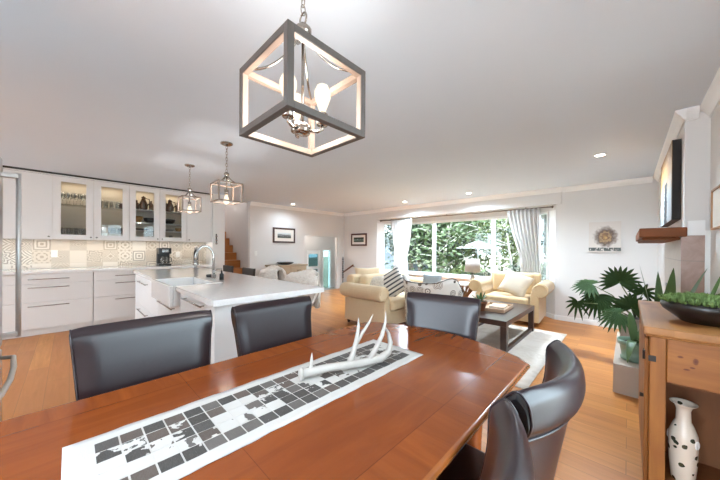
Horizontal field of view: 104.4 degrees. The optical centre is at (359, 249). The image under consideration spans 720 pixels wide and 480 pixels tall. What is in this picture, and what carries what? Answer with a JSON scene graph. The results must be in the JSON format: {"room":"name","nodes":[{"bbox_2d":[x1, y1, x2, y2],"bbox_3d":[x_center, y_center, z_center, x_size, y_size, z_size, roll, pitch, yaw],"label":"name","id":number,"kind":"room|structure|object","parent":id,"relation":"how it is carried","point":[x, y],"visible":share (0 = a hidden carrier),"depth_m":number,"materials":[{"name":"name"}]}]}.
{"room":"dining room","nodes":[
{"label":"dining room","id":0,"kind":"room"},
{"bbox_2d":[2,202,343,288],"bbox_3d":[-3.914,0.523,6.604,1.612,3.380,10.700,1,0,44],"label":"wall","id":1,"kind":"structure","parent":0,"point":[35,253],"depth_m":6.76,"materials":[{"name":"paint"}]},
{"bbox_2d":[3,169,52,239],"bbox_3d":[-4.897,-0.638,4.138,0.389,0.963,0.458,1,0,44],"label":"upper cabinet","id":2,"kind":"object","parent":1,"relation":"attached to","point":[36,214],"visible":0.93,"depth_m":4.03,"materials":[{"name":"white wood"}]},
{"bbox_2d":[52,175,93,239],"bbox_3d":[-4.582,-0.637,4.466,0.389,0.963,0.451,1,0,44],"label":"upper cabinet","id":3,"kind":"object","parent":1,"relation":"attached to","point":[71,215],"visible":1,"depth_m":4.50,"materials":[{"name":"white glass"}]},
{"bbox_2d":[61,204,85,207],"bbox_3d":[-4.598,-0.703,4.482,0.313,0.008,0.411,1,0,44],"label":"shelf","id":4,"kind":"object","parent":3,"relation":"attached to","point":[62,205],"depth_m":4.52,"materials":[{"name":"beige wood"}]},
{"bbox_2d":[3,165,209,195],"bbox_3d":[-4.363,-1.141,4.703,0.374,0.043,3.850,1,0,44],"label":"trim","id":5,"kind":"structure","parent":1,"relation":"attached to","point":[4,166],"depth_m":4.53,"materials":[{"name":"wood"}]},
{"bbox_2d":[94,181,128,240],"bbox_3d":[-4.271,-0.636,4.789,0.389,0.963,0.445,1,0,44],"label":"upper cabinet","id":6,"kind":"object","parent":1,"relation":"attached to","point":[115,218],"visible":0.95,"depth_m":4.82,"materials":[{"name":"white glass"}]},
{"bbox_2d":[129,185,159,241],"bbox_3d":[-3.965,-0.635,5.107,0.389,0.963,0.438,1,0,44],"label":"upper cabinet","id":7,"kind":"object","parent":1,"relation":"attached to","point":[135,192],"visible":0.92,"depth_m":5.11,"materials":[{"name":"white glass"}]},
{"bbox_2d":[139,196,149,209],"bbox_3d":[-3.956,-0.850,5.106,0.143,0.260,0.132,0,0,-6],"label":"jug","id":8,"kind":"object","parent":7,"relation":"on","point":[143,204],"visible":0.95,"depth_m":5.07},
{"bbox_2d":[158,189,186,241],"bbox_3d":[-3.662,-0.634,5.423,0.389,0.963,0.437,1,0,44],"label":"upper cabinet","id":9,"kind":"object","parent":1,"relation":"attached to","point":[180,218],"visible":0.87,"depth_m":5.42,"materials":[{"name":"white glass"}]},
{"bbox_2d":[187,193,211,242],"bbox_3d":[-3.353,-0.633,5.745,0.389,0.963,0.456,1,0,44],"label":"upper cabinet","id":10,"kind":"object","parent":1,"relation":"attached to","point":[199,225],"visible":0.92,"depth_m":5.63,"materials":[{"name":"white wood"}]},
{"bbox_2d":[273,227,294,242],"bbox_3d":[-2.010,-0.377,7.412,0.025,0.400,0.660,1,0,44],"label":"framed photograph","id":11,"kind":"object","parent":1,"relation":"attached to","point":[280,235],"visible":1,"depth_m":7.39},
{"bbox_2d":[250,201,343,215],"bbox_3d":[-1.584,-1.113,7.822,0.060,0.085,3.039,1,0,44],"label":"trim","id":12,"kind":"structure","parent":1,"relation":"attached to","point":[251,202],"depth_m":7.60,"materials":[{"name":"wood"}]},
{"bbox_2d":[307,250,319,277],"bbox_3d":[-1.657,1.122,9.932,0.122,2.190,0.590,1,0,44],"label":"door","id":13,"kind":"structure","parent":1,"relation":"in","point":[313,256],"depth_m":9.96,"materials":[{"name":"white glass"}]},
{"bbox_2d":[322,250,330,287],"bbox_3d":[-1.261,0.858,10.364,0.090,1.720,0.400,1,0,44],"label":"window","id":14,"kind":"structure","parent":1,"relation":"in","point":[326,255],"depth_m":10.39,"materials":[{"name":"teal glass"}]},
{"bbox_2d":[206,194,247,270],"bbox_3d":[-3.609,-0.986,7.058,2.600,4.600,1.070,1,0,44],"label":"wall","id":15,"kind":"structure","parent":0,"point":[236,216],"depth_m":6.88,"materials":[{"name":"paint"}]},
{"bbox_2d":[0,288,642,479],"bbox_3d":[-1.749,1.288,3.966,9.200,0.100,10.100,1,0,44],"label":"floor","id":16,"kind":"structure","parent":0,"point":[601,441],"depth_m":2.50,"materials":[{"name":"brown wood"}]},
{"bbox_2d":[0,157,21,420],"bbox_3d":[-1.920,0.367,1.037,0.900,1.760,0.799,1,0,44],"label":"refrigerator","id":17,"kind":"object","parent":16,"relation":"on","point":[18,176],"visible":0.98,"depth_m":1.56,"materials":[{"name":"metal"}]},
{"bbox_2d":[2,272,92,339],"bbox_3d":[-4.671,0.778,4.209,0.638,0.873,0.909,1,0,44],"label":"base cabinet","id":18,"kind":"object","parent":16,"relation":"on","point":[51,302],"visible":0.98,"depth_m":4.02,"materials":[{"name":"white wood"}]},
{"bbox_2d":[93,269,155,324],"bbox_3d":[-4.039,0.780,4.866,0.638,0.873,0.904,1,0,44],"label":"base cabinet","id":19,"kind":"object","parent":16,"relation":"on","point":[113,291],"visible":0.51,"depth_m":4.52,"materials":[{"name":"white wood"}]},
{"bbox_2d":[69,310,212,400],"bbox_3d":[-0.714,0.774,1.014,0.572,0.967,0.480,1,0,44],"label":"dining chair","id":20,"kind":"object","parent":16,"relation":"on","point":[107,357],"visible":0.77,"depth_m":1.13,"materials":[{"name":"leather"}]},
{"bbox_2d":[135,275,158,318],"bbox_3d":[-2.548,0.795,3.765,1.540,0.873,0.638,1,0,44],"label":"base cabinet","id":21,"kind":"object","parent":16,"relation":"on","point":[146,305],"visible":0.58,"depth_m":3.60,"materials":[{"name":"white wood"}]},
{"bbox_2d":[133,268,323,306],"bbox_3d":[-1.829,0.341,3.286,3.315,0.042,0.915,1,0,44],"label":"countertop","id":22,"kind":"structure","parent":21,"relation":"on","point":[236,288],"depth_m":2.42,"materials":[{"name":"stone"}]},
{"bbox_2d":[151,277,222,306],"bbox_3d":[-1.772,0.408,2.844,0.766,0.183,0.450,1,0,44],"label":"sink","id":23,"kind":"object","parent":22,"relation":"in","point":[162,290],"visible":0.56,"depth_m":2.74,"materials":[{"name":"ceramic"}]},
{"bbox_2d":[194,245,216,278],"bbox_3d":[-1.665,0.135,3.048,0.237,0.373,0.112,0,0,-8],"label":"gooseneck faucet","id":24,"kind":"object","parent":22,"relation":"on","point":[213,272],"visible":1,"depth_m":3.06,"materials":[{"name":"silver metal"}]},
{"bbox_2d":[157,300,179,315],"bbox_3d":[-1.685,0.870,2.936,0.835,0.739,0.638,1,0,44],"label":"base cabinet","id":25,"kind":"object","parent":16,"relation":"on","point":[163,309],"visible":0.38,"depth_m":2.75,"materials":[{"name":"white wood"}]},
{"bbox_2d":[225,232,241,273],"bbox_3d":[-3.516,0.359,7.068,2.520,1.710,0.700,1,0,44],"label":"staircase","id":26,"kind":"structure","parent":16,"relation":"on","point":[230,256],"depth_m":7.09,"materials":[{"name":"brown wood"}]},
{"bbox_2d":[180,293,297,363],"bbox_3d":[-1.058,0.809,2.358,0.848,0.875,0.674,1,0,44],"label":"base cabinet","id":27,"kind":"object","parent":16,"relation":"on","point":[187,304],"depth_m":1.90,"materials":[{"name":"white wood"}]},
{"bbox_2d":[242,267,255,275],"bbox_3d":[-1.788,0.754,4.007,0.400,0.965,0.432,1,0,44],"label":"bar stool","id":28,"kind":"object","parent":16,"relation":"on","point":[246,271],"visible":0.2,"depth_m":4.11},
{"bbox_2d":[0,322,529,479],"bbox_3d":[-0.316,0.882,0.870,1.018,0.746,2.420,1,0,44],"label":"dining table","id":29,"kind":"object","parent":16,"relation":"on","point":[411,421],"visible":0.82,"depth_m":0.85,"materials":[{"name":"brown wood"}]},
{"bbox_2d":[61,339,422,479],"bbox_3d":[-0.225,0.507,1.032,0.327,0.003,1.202,1,0,44],"label":"table runner","id":30,"kind":"object","parent":29,"relation":"on","point":[173,444],"visible":0.87,"depth_m":0.81,"materials":[{"name":"fabric"}]},
{"bbox_2d":[298,311,392,380],"bbox_3d":[-0.040,0.394,1.171,0.440,0.225,0.071,0,0,-30],"label":"antler mount","id":31,"kind":"object","parent":30,"relation":"on","point":[372,358],"visible":1,"depth_m":1.18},
{"bbox_2d":[231,296,311,356],"bbox_3d":[-0.310,0.775,1.426,0.572,0.967,0.480,1,0,44],"label":"dining chair","id":32,"kind":"object","parent":16,"relation":"on","point":[258,326],"visible":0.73,"depth_m":1.54,"materials":[{"name":"leather"}]},
{"bbox_2d":[265,263,307,274],"bbox_3d":[-1.899,0.805,7.246,0.400,0.840,1.020,1,0,44],"label":"console","id":33,"kind":"object","parent":16,"relation":"on","point":[298,267],"visible":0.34,"depth_m":7.18,"materials":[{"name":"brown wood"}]},
{"bbox_2d":[340,270,422,323],"bbox_3d":[0.591,0.839,5.047,0.960,0.818,1.840,1,0,44],"label":"loveseat","id":34,"kind":"object","parent":16,"relation":"on","point":[363,299],"visible":0.56,"depth_m":4.45,"materials":[{"name":"fabric"}]},
{"bbox_2d":[355,267,379,274],"bbox_3d":[0.152,0.517,5.012,0.500,0.388,0.192,0,0,-19],"label":"cushion","id":35,"kind":"object","parent":34,"relation":"on","point":[362,271],"visible":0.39,"depth_m":4.98,"materials":[{"name":"fabric"}]},
{"bbox_2d":[359,273,385,284],"bbox_3d":[0.248,0.613,4.933,0.180,0.370,0.628,1,0,44],"label":"cushion","id":36,"kind":"object","parent":34,"relation":"on","point":[366,279],"depth_m":4.73,"materials":[{"name":"fabric"}]},
{"bbox_2d":[370,276,383,286],"bbox_3d":[0.255,0.608,4.774,0.360,0.313,0.183,0,0,-2],"label":"cushion","id":37,"kind":"object","parent":34,"relation":"on","point":[378,280],"visible":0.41,"depth_m":4.74,"materials":[{"name":"fabric"}]},
{"bbox_2d":[383,266,403,296],"bbox_3d":[0.558,0.590,4.816,0.630,0.611,0.243,0,0,-5],"label":"cushion","id":38,"kind":"object","parent":34,"relation":"on","point":[393,280],"visible":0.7,"depth_m":4.75,"materials":[{"name":"fabric"}]},
{"bbox_2d":[389,295,404,310],"bbox_3d":[0.456,0.872,4.733,0.720,0.155,0.632,1,0,44],"label":"seat cushion","id":39,"kind":"object","parent":34,"relation":"on","point":[397,303],"depth_m":4.42,"materials":[{"name":"fabric"}]},
{"bbox_2d":[407,292,480,340],"bbox_3d":[0.392,0.779,1.623,0.480,0.967,0.572,1,0,34],"label":"dining chair","id":40,"kind":"object","parent":16,"relation":"on","point":[456,315],"visible":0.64,"depth_m":1.78,"materials":[{"name":"leather"}]},
{"bbox_2d":[458,282,471,296],"bbox_3d":[2.143,0.974,5.732,0.520,0.573,0.517,1,0,44],"label":"side table","id":41,"kind":"object","parent":16,"relation":"on","point":[462,284],"visible":0.33,"depth_m":5.62,"materials":[{"name":"wood"}]},
{"bbox_2d":[465,259,480,279],"bbox_3d":[2.283,0.438,5.655,0.304,0.500,0.302,1,0,44],"label":"table lamp","id":42,"kind":"object","parent":41,"relation":"on","point":[471,265],"visible":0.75,"depth_m":5.54,"materials":[{"name":"fabric"}]},
{"bbox_2d":[479,398,534,479],"bbox_3d":[-0.031,0.780,0.551,0.629,0.967,0.480,1,0,44],"label":"dining chair","id":43,"kind":"object","parent":16,"relation":"on","point":[508,456],"visible":1,"depth_m":0.46,"materials":[{"name":"leather"}]},
{"bbox_2d":[436,340,585,479],"bbox_3d":[0.337,0.781,0.922,0.629,0.967,0.480,1,0,44],"label":"dining chair","id":44,"kind":"object","parent":16,"relation":"on","point":[545,409],"visible":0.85,"depth_m":0.66,"materials":[{"name":"leather"}]},
{"bbox_2d":[469,271,554,325],"bbox_3d":[2.795,0.848,5.168,1.260,0.828,0.930,1,0,40],"label":"loveseat","id":45,"kind":"object","parent":16,"relation":"on","point":[536,294],"visible":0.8,"depth_m":4.98,"materials":[{"name":"fabric"}]},
{"bbox_2d":[485,291,529,304],"bbox_3d":[2.717,0.886,5.077,0.692,0.155,0.690,1,0,40],"label":"seat cushion","id":46,"kind":"object","parent":45,"relation":"on","point":[503,296],"depth_m":4.86,"materials":[{"name":"fabric"}]},
{"bbox_2d":[493,272,534,293],"bbox_3d":[2.897,0.625,5.285,0.688,0.380,0.180,1,0,40],"label":"cushion","id":47,"kind":"object","parent":45,"relation":"on","point":[498,277],"depth_m":5.34,"materials":[{"name":"fabric"}]},
{"bbox_2d":[497,269,533,296],"bbox_3d":[2.735,0.605,4.915,0.222,0.519,0.562,0,0,-39],"label":"cushion","id":48,"kind":"object","parent":45,"relation":"on","point":[516,284],"visible":0.98,"depth_m":4.85,"materials":[{"name":"fabric"}]},
{"bbox_2d":[477,323,566,388],"bbox_3d":[1.603,1.255,3.990,1.900,0.009,2.280,1,0,44],"label":"area rug","id":49,"kind":"object","parent":16,"relation":"on","point":[531,349],"visible":0.28,"depth_m":3.77,"materials":[{"name":"fabric"}]},
{"bbox_2d":[402,275,463,323],"bbox_3d":[1.068,0.820,4.252,0.921,0.847,0.771,1,0,44],"label":"barrel chair","id":50,"kind":"object","parent":49,"relation":"on","point":[448,286],"visible":0.4,"depth_m":3.91,"materials":[{"name":"fabric"}]},
{"bbox_2d":[423,274,441,282],"bbox_3d":[1.145,0.566,4.487,0.148,0.333,0.360,0,0,-40],"label":"cushion","id":51,"kind":"object","parent":50,"relation":"on","point":[427,278],"visible":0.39,"depth_m":4.45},
{"bbox_2d":[478,299,533,351],"bbox_3d":[1.949,1.056,4.088,0.760,0.392,1.380,1,0,44],"label":"coffee table","id":52,"kind":"object","parent":49,"relation":"on","point":[518,311],"visible":0.56,"depth_m":3.69,"materials":[{"name":"brown wood"}]},
{"bbox_2d":[472,293,490,310],"bbox_3d":[1.710,0.720,3.960,0.318,0.276,0.244,1,0,44],"label":"potted succulent","id":53,"kind":"object","parent":52,"relation":"on","point":[483,302],"visible":0.57,"depth_m":3.89,"materials":[{"name":"green plant"}]},
{"bbox_2d":[485,302,512,312],"bbox_3d":[1.979,0.837,4.059,0.340,0.045,0.520,1,0,41],"label":"serving tray","id":54,"kind":"object","parent":52,"relation":"on","point":[510,306],"visible":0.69,"depth_m":3.89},
{"bbox_2d":[489,303,507,309],"bbox_3d":[2.021,0.830,4.074,0.200,0.034,0.280,1,0,38],"label":"book","id":55,"kind":"object","parent":54,"relation":"in","point":[493,305],"visible":0.9,"depth_m":4.01,"materials":[{"name":"paper"}]},
{"bbox_2d":[613,331,638,398],"bbox_3d":[2.868,1.144,2.844,0.390,0.258,1.360,1,0,44],"label":"bench","id":56,"kind":"object","parent":16,"relation":"on","point":[625,375],"visible":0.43,"depth_m":2.44,"materials":[{"name":"tile"}]},
{"bbox_2d":[565,266,654,336],"bbox_3d":[2.872,0.596,3.215,0.841,0.834,0.421,1,0,44],"label":"potted palm","id":57,"kind":"object","parent":56,"relation":"on","point":[592,299],"visible":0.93,"depth_m":3.16,"materials":[{"name":"plant"}]},
{"bbox_2d":[617,312,638,363],"bbox_3d":[2.484,0.764,2.495,0.276,0.497,0.422,1,0,44],"label":"agave","id":58,"kind":"object","parent":56,"relation":"on","point":[629,346],"visible":0.52,"depth_m":2.55,"materials":[{"name":"plant"}]},
{"bbox_2d":[617,336,638,363],"bbox_3d":[2.511,0.920,2.550,0.240,0.185,0.238,1,0,44],"label":"pot","id":59,"kind":"object","parent":58,"relation":"on","point":[622,340],"depth_m":2.53,"materials":[{"name":"ceramic"}]},
{"bbox_2d":[640,268,706,301],"bbox_3d":[2.345,0.695,2.109,0.291,1.155,0.212,0,0,3],"label":"bromeliad","id":60,"kind":"object","parent":16,"relation":"on","point":[671,285],"visible":0.15,"depth_m":2.04,"materials":[{"name":"plant"}]},
{"bbox_2d":[638,300,719,479],"bbox_3d":[1.845,0.821,1.572,0.398,0.900,0.992,1,0,44],"label":"base cabinet","id":61,"kind":"object","parent":16,"relation":"on","point":[678,358],"visible":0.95,"depth_m":1.34,"materials":[{"name":"wood"}]},
{"bbox_2d":[667,397,699,479],"bbox_3d":[1.560,0.928,1.347,0.100,0.381,0.101,0,0,23],"label":"vase","id":62,"kind":"object","parent":61,"relation":"in","point":[683,439],"visible":1,"depth_m":1.32,"materials":[{"name":"ceramic"}]},
{"bbox_2d":[657,277,719,326],"bbox_3d":[1.742,0.247,1.404,0.337,0.246,0.353,1,0,44],"label":"potted plant","id":63,"kind":"object","parent":61,"relation":"on","point":[702,308],"visible":1,"depth_m":1.37,"materials":[{"name":"plant"}]},
{"bbox_2d":[660,299,719,326],"bbox_3d":[1.742,0.318,1.404,0.320,0.105,0.320,1,0,44],"label":"bowl","id":64,"kind":"object","parent":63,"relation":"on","point":[695,312],"depth_m":1.35,"materials":[{"name":"ceramic"}]},
{"bbox_3d":[-1.326,0.758,3.564,0.400,0.965,0.432,1,0,44],"label":"bar stool","id":65,"kind":"object","parent":16,"relation":"on","visible":0},
{"bbox_2d":[258,265,285,280],"bbox_3d":[-1.326,0.459,3.560,0.627,0.530,0.546,1,0,44],"label":"sheepskin","id":66,"kind":"object","parent":65,"relation":"on","point":[270,272],"visible":0.25,"depth_m":3.59,"materials":[{"name":"fur"}]},
{"bbox_3d":[-0.807,0.764,3.065,0.400,0.965,0.432,1,0,44],"label":"bar stool","id":67,"kind":"object","parent":16,"relation":"on","visible":0},
{"bbox_2d":[284,269,320,307],"bbox_3d":[-0.786,0.472,3.041,0.626,0.526,0.547,1,0,44],"label":"sheepskin","id":68,"kind":"object","parent":67,"relation":"on","point":[308,276],"visible":0.37,"depth_m":3.06,"materials":[{"name":"fur"}]},
{"bbox_3d":[-5.301,0.777,3.553,0.638,0.873,0.900,1,0,44],"label":"base cabinet","id":69,"kind":"object","parent":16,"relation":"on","visible":0},
{"bbox_2d":[2,263,215,274],"bbox_3d":[-4.358,0.319,4.524,0.625,0.042,3.605,1,0,44],"label":"countertop","id":70,"kind":"structure","parent":69,"relation":"on","point":[141,267],"depth_m":4.42,"materials":[{"name":"stone"}]},
{"bbox_2d":[156,248,171,265],"bbox_3d":[-3.713,0.134,5.300,0.224,0.330,0.217,1,0,44],"label":"coffee maker","id":71,"kind":"object","parent":70,"relation":"on","point":[163,257],"visible":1,"depth_m":5.28,"materials":[{"name":"black plastic"}]},
{"bbox_2d":[0,0,719,212],"bbox_3d":[-1.519,-2.252,4.240,9.300,2.220,10.800,1,0,44],"label":"ceiling","id":72,"kind":"structure","parent":0,"point":[478,97],"depth_m":1.97,"materials":[{"name":"paint"}]},
{"bbox_2d":[177,164,201,213],"bbox_3d":[-2.308,-0.820,3.781,0.229,0.664,0.229,1,0,44],"label":"pendant","id":73,"kind":"object","parent":72,"relation":"hanging from","point":[189,210],"visible":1,"depth_m":3.77,"materials":[{"name":"silver metal"}]},
{"bbox_2d":[210,141,242,204],"bbox_3d":[-1.426,-0.814,2.982,0.249,0.662,0.249,1,0,44],"label":"pendant","id":74,"kind":"object","parent":72,"relation":"hanging from","point":[227,144],"visible":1,"depth_m":2.97,"materials":[{"name":"silver metal"}]},
{"bbox_2d":[239,0,365,156],"bbox_3d":[-0.224,-0.781,1.094,0.349,0.680,0.349,1,0,44],"label":"lantern pendant","id":75,"kind":"object","parent":72,"relation":"hanging from","point":[292,106],"visible":1,"depth_m":1.07,"materials":[{"name":"silver metal"}]},
{"bbox_2d":[282,110,293,119],"bbox_3d":[-0.264,-0.511,1.027,0.046,0.050,0.046,1,0,44],"label":"socket","id":76,"kind":"object","parent":75,"relation":"attached to","point":[289,115],"depth_m":1.02,"materials":[{"name":"silver metal"}]},
{"bbox_2d":[291,119,300,133],"bbox_3d":[-0.265,-0.512,1.162,0.046,0.050,0.046,1,0,44],"label":"socket","id":77,"kind":"object","parent":75,"relation":"attached to","point":[293,121],"depth_m":1.14,"materials":[{"name":"silver metal"}]},
{"bbox_2d":[317,111,327,127],"bbox_3d":[-0.147,-0.511,1.095,0.046,0.050,0.046,1,0,44],"label":"socket","id":78,"kind":"object","parent":75,"relation":"attached to","point":[319,124],"depth_m":1.09,"materials":[{"name":"silver metal"}]},
{"bbox_2d":[344,178,658,321],"bbox_3d":[2.244,0.065,6.665,7.200,2.380,0.480,1,0,44],"label":"wall","id":79,"kind":"structure","parent":0,"point":[635,206],"depth_m":4.79,"materials":[{"name":"paint"}]},
{"bbox_2d":[351,233,366,245],"bbox_3d":[-0.037,-0.302,8.508,0.660,0.380,0.025,1,0,44],"label":"framed photograph","id":80,"kind":"object","parent":79,"relation":"attached to","point":[360,239],"visible":1,"depth_m":8.48},
{"bbox_2d":[344,210,374,215],"bbox_3d":[-0.041,-1.105,8.489,1.360,0.085,0.060,1,0,44],"label":"trim","id":81,"kind":"structure","parent":79,"relation":"attached to","point":[369,211],"depth_m":8.46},
{"bbox_2d":[383,223,394,271],"bbox_3d":[0.846,-0.049,8.035,0.354,1.400,0.110,0,0,-1],"label":"window","id":82,"kind":"structure","parent":79,"relation":"in","point":[384,224],"depth_m":8.01,"materials":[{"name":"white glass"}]},
{"bbox_2d":[408,216,507,278],"bbox_3d":[2.287,-0.025,6.824,3.439,1.420,0.110,1,0,44],"label":"window","id":83,"kind":"structure","parent":79,"relation":"in","point":[493,219],"depth_m":6.75,"materials":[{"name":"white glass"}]},
{"bbox_2d":[377,210,555,284],"bbox_3d":[2.086,-0.046,6.615,4.459,1.400,0.190,1,0,44],"label":"trim","id":84,"kind":"structure","parent":79,"relation":"attached to","point":[552,214],"depth_m":5.21,"materials":[{"name":"wood"}]},
{"bbox_2d":[380,206,553,221],"bbox_3d":[2.075,-0.809,6.580,4.168,0.054,0.048,1,0,44],"label":"curtain rod","id":85,"kind":"object","parent":79,"relation":"attached to","point":[549,206],"visible":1,"depth_m":6.18,"materials":[{"name":"silver metal"}]},
{"bbox_2d":[390,218,411,272],"bbox_3d":[1.095,0.202,7.519,0.723,2.025,0.091,1,0,44],"label":"curtain","id":86,"kind":"object","parent":85,"relation":"hanging from","point":[401,229],"visible":0.67,"depth_m":7.47,"materials":[{"name":"fabric"}]},
{"bbox_2d":[506,208,540,273],"bbox_3d":[3.214,0.223,5.482,0.643,2.025,0.091,1,0,44],"label":"curtain","id":87,"kind":"object","parent":85,"relation":"hanging from","point":[524,224],"visible":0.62,"depth_m":5.43,"materials":[{"name":"fabric"}]},
{"bbox_2d":[374,187,561,212],"bbox_3d":[1.996,-1.083,6.470,4.375,0.085,0.060,1,0,44],"label":"trim","id":88,"kind":"structure","parent":79,"relation":"attached to","point":[556,189],"depth_m":5.95,"materials":[{"name":"wood"}]},
{"bbox_2d":[375,192,561,219],"bbox_3d":[2.031,-0.948,6.508,4.375,0.225,0.045,1,0,44],"label":"trim","id":89,"kind":"structure","parent":79,"relation":"attached to","point":[551,198],"depth_m":5.97,"materials":[{"name":"paint"}]},
{"bbox_2d":[540,211,548,279],"bbox_3d":[3.553,-0.022,5.432,0.110,1.400,0.354,0,0,-1],"label":"window","id":90,"kind":"structure","parent":79,"relation":"in","point":[547,212],"depth_m":5.26,"materials":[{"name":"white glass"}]},
{"bbox_2d":[555,315,617,328],"bbox_3d":[3.929,1.231,4.699,1.070,0.085,0.014,1,0,44],"label":"baseboard","id":91,"kind":"structure","parent":79,"relation":"attached to","point":[557,317],"depth_m":4.80,"materials":[{"name":"wood"}]},
{"bbox_2d":[589,221,620,251],"bbox_3d":[4.028,-0.207,4.597,0.400,0.500,0.030,1,0,44],"label":"print","id":92,"kind":"object","parent":79,"relation":"attached to","point":[603,236],"visible":1,"depth_m":4.58},
{"bbox_2d":[561,176,652,191],"bbox_3d":[4.009,-1.063,4.597,1.124,0.085,0.060,1,0,44],"label":"trim","id":93,"kind":"structure","parent":79,"relation":"attached to","point":[642,180],"depth_m":4.54,"materials":[{"name":"wood"}]},
{"bbox_2d":[658,110,710,294],"bbox_3d":[3.630,0.087,3.113,0.280,2.380,2.720,1,0,44],"label":"wall","id":94,"kind":"structure","parent":0,"point":[695,134],"depth_m":2.19,"materials":[{"name":"paint"}]},
{"bbox_2d":[636,227,686,242],"bbox_3d":[3.024,-0.128,2.857,0.268,0.100,1.590,1,0,44],"label":"mantel shelf","id":95,"kind":"object","parent":94,"relation":"attached to","point":[644,235],"visible":1,"depth_m":2.31,"materials":[{"name":"brown wood"}]},
{"bbox_2d":[653,108,685,181],"bbox_3d":[3.494,-1.061,3.205,0.060,0.085,2.780,1,0,44],"label":"trim","id":96,"kind":"structure","parent":94,"relation":"attached to","point":[679,117],"depth_m":2.55,"materials":[{"name":"wood"}]},
{"bbox_2d":[660,138,681,226],"bbox_3d":[3.075,-0.595,2.774,0.055,0.680,1.120,1,0,44],"label":"canvas painting","id":97,"kind":"object","parent":94,"relation":"attached to","point":[670,211],"visible":1,"depth_m":2.39},
{"bbox_2d":[665,237,680,292],"bbox_3d":[3.046,0.452,2.723,0.015,1.125,1.350,1,0,44],"label":"trim","id":98,"kind":"structure","parent":94,"relation":"attached to","point":[673,248],"depth_m":2.55,"materials":[{"name":"beige tile"}]},
{"bbox_2d":[680,235,704,292],"bbox_3d":[2.611,0.451,2.195,0.120,1.125,0.015,1,0,44],"label":"trim","id":99,"kind":"structure","parent":94,"relation":"attached to","point":[692,246],"depth_m":2.19,"materials":[{"name":"tile"}]},
{"bbox_2d":[686,105,699,120],"bbox_3d":[2.599,-1.064,2.180,0.068,0.085,0.060,1,0,44],"label":"trim","id":100,"kind":"structure","parent":94,"relation":"attached to","point":[692,113],"depth_m":2.17,"materials":[{"name":"wood"}]},
{"bbox_2d":[687,220,710,293],"bbox_3d":[2.626,0.524,2.170,0.113,1.500,0.030,1,0,44],"label":"trim","id":101,"kind":"structure","parent":94,"relation":"attached to","point":[697,227],"depth_m":2.13,"materials":[{"name":"wood"}]},
{"bbox_2d":[710,103,719,294],"bbox_3d":[0.413,0.078,-0.328,0.150,2.380,6.700,1,0,44],"label":"wall","id":102,"kind":"structure","parent":0,"point":[715,118],"depth_m":2.02,"materials":[{"name":"paint"}]},
{"bbox_2d":[700,67,719,116],"bbox_3d":[0.345,-1.070,-0.259,0.060,0.085,6.700,1,0,44],"label":"trim","id":103,"kind":"structure","parent":102,"relation":"attached to","point":[711,100],"depth_m":1.95,"materials":[{"name":"wood"}]},
{"bbox_2d":[711,184,719,229],"bbox_3d":[2.364,-0.287,1.821,0.020,0.290,0.560,1,0,44],"label":"framed picture","id":104,"kind":"object","parent":102,"relation":"attached to","point":[715,193],"visible":1,"depth_m":1.94,"materials":[{"name":"brown wood"}]},
{"bbox_2d":[713,190,719,224],"bbox_3d":[2.362,-0.287,1.823,0.003,0.218,0.488,1,0,44],"label":"print","id":105,"kind":"object","parent":104,"relation":"attached to","point":[716,193],"depth_m":1.92},
{"label":"outside","id":106,"kind":"structure","parent":0,"visible":0},
{"bbox_2d":[445,256,545,279],"bbox_3d":[9.995,1.378,23.401,50.000,0.992,34.000,1,0,44],"label":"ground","id":107,"kind":"structure","parent":106,"point":[544,260],"depth_m":23.64,"materials":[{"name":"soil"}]},
{"bbox_2d":[384,225,431,271],"bbox_3d":[1.296,-0.306,17.508,6.240,3.430,4.760,1,0,44],"label":"house","id":108,"kind":"structure","parent":107,"relation":"on","point":[387,254],"depth_m":14.70,"materials":[{"name":"white"}]},
{"bbox_2d":[385,222,479,271],"bbox_3d":[2.609,-0.239,11.675,4.872,4.168,3.447,1,0,35],"label":"evergreen tree","id":109,"kind":"object","parent":107,"relation":"on","point":[415,225],"visible":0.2,"depth_m":10.92,"materials":[{"name":"green plant"}]},
{"bbox_2d":[384,219,510,275],"bbox_3d":[3.373,-0.296,10.254,4.772,4.306,5.373,0,0,-9],"label":"leafy tree","id":110,"kind":"object","parent":107,"relation":"on","point":[456,226],"visible":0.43,"depth_m":9.46,"materials":[{"name":"green plant"}]},
{"bbox_2d":[428,219,518,269],"bbox_3d":[4.721,-0.632,11.936,5.265,4.778,5.309,1,0,44],"label":"leafy tree","id":111,"kind":"object","parent":107,"relation":"on","point":[499,238],"visible":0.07,"depth_m":10.87,"materials":[{"name":"green plant"}]},
{"bbox_2d":[457,241,498,258],"bbox_3d":[3.913,0.727,9.274,1.386,2.100,1.386,0,0,-24],"label":"umbrella","id":112,"kind":"object","parent":107,"relation":"on","point":[479,244],"visible":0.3,"depth_m":8.97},
{"bbox_2d":[464,221,518,272],"bbox_3d":[4.597,-0.346,9.818,1.831,4.615,2.098,0,0,-18],"label":"birch tree","id":113,"kind":"object","parent":107,"relation":"on","point":[505,226],"visible":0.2,"depth_m":9.67,"materials":[{"name":"white plant"}]},
{"bbox_2d":[474,220,517,270],"bbox_3d":[5.168,-0.460,10.263,1.848,4.851,2.194,1,0,44],"label":"birch tree","id":114,"kind":"object","parent":107,"relation":"on","point":[498,257],"visible":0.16,"depth_m":10.21,"materials":[{"name":"white plant"}]},
{"bbox_2d":[473,219,520,269],"bbox_3d":[4.935,-0.423,9.661,2.207,4.777,2.075,0,0,-19],"label":"birch tree","id":115,"kind":"object","parent":107,"relation":"on","point":[505,220],"visible":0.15,"depth_m":9.45,"materials":[{"name":"white plant"}]},
{"bbox_2d":[502,214,546,264],"bbox_3d":[5.761,-0.104,7.129,2.932,4.175,3.375,0,0,-22],"label":"conifer tree","id":116,"kind":"object","parent":107,"relation":"on","point":[543,225],"visible":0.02,"depth_m":7.52,"materials":[{"name":"green plant"}]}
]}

